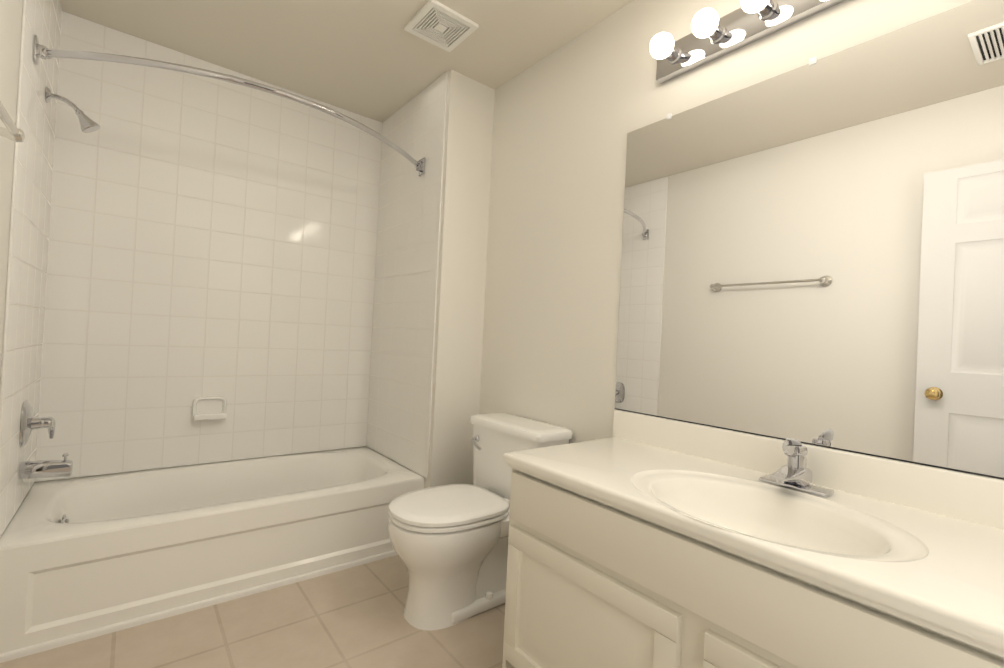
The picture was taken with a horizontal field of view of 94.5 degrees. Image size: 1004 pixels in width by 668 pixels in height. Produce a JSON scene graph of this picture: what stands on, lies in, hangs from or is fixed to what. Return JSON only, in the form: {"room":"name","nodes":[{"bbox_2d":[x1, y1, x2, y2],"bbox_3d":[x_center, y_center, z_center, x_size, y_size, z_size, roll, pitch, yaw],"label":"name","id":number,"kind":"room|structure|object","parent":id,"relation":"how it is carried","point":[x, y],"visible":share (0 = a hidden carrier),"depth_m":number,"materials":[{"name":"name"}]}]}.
{"room":"bathroom","nodes":[
{"label":"bathroom","id":0,"kind":"room"},
{"bbox_2d":[0,0,22,381],"bbox_3d":[-1.075,-0.183,0.775,0.100,2.440,3.350,3,-1,-38],"label":"wall","id":1,"kind":"structure","parent":0,"point":[10,23],"depth_m":1.38,"materials":[{"name":"white paint"}]},
{"bbox_2d":[0,101,24,141],"bbox_3d":[-1.016,-0.489,0.870,0.084,0.066,0.736,3,-1,-38],"label":"towel bar","id":2,"kind":"object","parent":1,"relation":"attached to","point":[11,131],"visible":1,"depth_m":1.12,"materials":[{"name":"silver metal"}]},
{"bbox_2d":[0,0,61,536],"bbox_3d":[-1.764,-0.387,1.743,0.008,2.077,0.752,3,-1,-38],"label":"wall tile","id":3,"kind":"structure","parent":1,"relation":"attached to","point":[22,348],"depth_m":1.65,"materials":[{"name":"white tile"}]},
{"bbox_2d":[19,400,54,447],"bbox_3d":[-1.771,0.334,1.775,0.084,0.172,0.150,3,-1,-38],"label":"tub valve","id":4,"kind":"object","parent":3,"relation":"attached to","point":[29,422],"visible":1,"depth_m":1.73,"materials":[{"name":"silver metal"}]},
{"bbox_2d":[19,453,72,478],"bbox_3d":[-1.747,0.505,1.780,0.144,0.091,0.066,3,-1,-38],"label":"tub spout","id":5,"kind":"object","parent":3,"relation":"attached to","point":[43,469],"visible":1,"depth_m":1.76,"materials":[{"name":"silver metal"}]},
{"bbox_2d":[45,86,99,132],"bbox_3d":[-1.724,-0.898,1.867,0.165,0.142,0.068,3,-1,-38],"label":"shower head","id":6,"kind":"object","parent":3,"relation":"attached to","point":[88,124],"visible":1,"depth_m":1.87},
{"bbox_2d":[33,35,425,175],"bbox_3d":[-0.930,-0.945,1.953,1.508,0.090,0.334,3,-1,-38],"label":"shower rod","id":7,"kind":"object","parent":3,"relation":"attached to","point":[42,51],"visible":1,"depth_m":1.69,"materials":[{"name":"silver metal"}]},
{"bbox_2d":[34,446,363,482],"bbox_3d":[-1.451,-0.183,2.551,1.520,2.440,0.100,3,-1,-38],"label":"wall","id":8,"kind":"structure","parent":0,"point":[189,465],"depth_m":2.38,"materials":[{"name":"white tile"}]},
{"bbox_2d":[35,11,382,481],"bbox_3d":[-1.409,-0.362,2.510,1.520,2.077,0.008,3,-1,-38],"label":"wall tile","id":9,"kind":"structure","parent":8,"relation":"attached to","point":[211,237],"depth_m":2.38,"materials":[{"name":"white tile"}]},
{"bbox_2d":[192,396,226,420],"bbox_3d":[-1.510,0.378,2.400,0.150,0.112,0.072,3,-1,-38],"label":"soap dish","id":10,"kind":"object","parent":9,"relation":"attached to","point":[209,408],"visible":1,"depth_m":2.41,"materials":[{"name":"white ceramic"}]},
{"bbox_2d":[0,555,504,667],"bbox_3d":[-0.392,1.117,1.353,2.000,0.080,3.350,3,-1,-38],"label":"floor","id":11,"kind":"structure","parent":0,"point":[352,617],"depth_m":1.64,"materials":[{"name":"tile"}]},
{"bbox_2d":[0,446,424,653],"bbox_3d":[-1.234,0.865,2.204,1.518,0.360,0.759,3,-1,-38],"label":"bathtub","id":12,"kind":"object","parent":11,"relation":"on","point":[80,555],"visible":1,"depth_m":1.87,"materials":[{"name":"white ceramic"}]},
{"bbox_2d":[0,550,396,662],"bbox_3d":[-0.997,1.043,1.903,1.508,0.022,0.014,3,-1,-38],"label":"baseboard","id":13,"kind":"structure","parent":12,"relation":"attached to","point":[51,644],"depth_m":1.73,"materials":[{"name":"white"}]},
{"bbox_2d":[388,413,572,630],"bbox_3d":[-0.126,0.734,1.923,0.700,0.723,0.500,3,-1,-38],"label":"toilet","id":14,"kind":"object","parent":11,"relation":"on","point":[449,543],"visible":0.94,"depth_m":1.78,"materials":[{"name":"white ceramic"}]},
{"bbox_2d":[502,410,1003,667],"bbox_3d":[0.600,0.690,1.126,0.563,0.864,1.260,3,-1,-38],"label":"bathroom vanity","id":15,"kind":"object","parent":11,"relation":"on","point":[637,540],"visible":1,"depth_m":1.06,"materials":[{"name":"beige paint"}]},
{"bbox_2d":[60,0,633,122],"bbox_3d":[-0.271,-1.400,1.378,2.000,0.080,3.350,3,-1,-38],"label":"ceiling","id":16,"kind":"structure","parent":0,"point":[373,60],"depth_m":2.15,"materials":[{"name":"beige paint"}]},
{"bbox_2d":[404,0,478,51],"bbox_3d":[-0.267,-1.346,2.028,0.236,0.014,0.236,3,-1,-38],"label":"ceiling vent","id":17,"kind":"object","parent":16,"relation":"in","point":[439,24],"visible":0.98,"depth_m":2.02,"materials":[{"name":"grey plastic"}]},
{"bbox_2d":[367,69,494,488],"bbox_3d":[-0.453,-0.133,2.821,0.380,2.440,0.920,3,-1,-38],"label":"wall","id":18,"kind":"structure","parent":0,"point":[462,259],"depth_m":2.42,"materials":[{"name":"white paint"}]},
{"bbox_2d":[366,72,447,477],"bbox_3d":[-0.572,-0.320,2.671,0.008,2.077,0.782,3,-1,-38],"label":"wall tile","id":19,"kind":"structure","parent":18,"relation":"attached to","point":[404,320],"depth_m":2.61,"materials":[{"name":"white tile"}]},
{"bbox_2d":[479,0,973,443],"bbox_3d":[0.697,-0.089,1.596,0.100,2.440,2.430,3,-1,-38],"label":"wall","id":20,"kind":"structure","parent":0,"point":[569,116],"depth_m":1.99,"materials":[{"name":"white paint"}]},
{"bbox_2d":[650,0,845,83],"bbox_3d":[0.811,-0.976,1.306,0.158,0.112,0.914,3,-1,-38],"label":"sconce","id":21,"kind":"object","parent":20,"relation":"attached to","point":[712,36],"visible":1,"depth_m":1.47,"materials":[{"name":"silver metal"}]},
{"bbox_2d":[615,0,1003,479],"bbox_3d":[0.859,-0.243,1.314,0.010,1.092,1.265,3,-1,-38],"label":"mirror","id":22,"kind":"object","parent":20,"relation":"attached to","point":[813,252],"visible":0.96,"depth_m":1.25,"materials":[{"name":"clear glass"}]}
]}

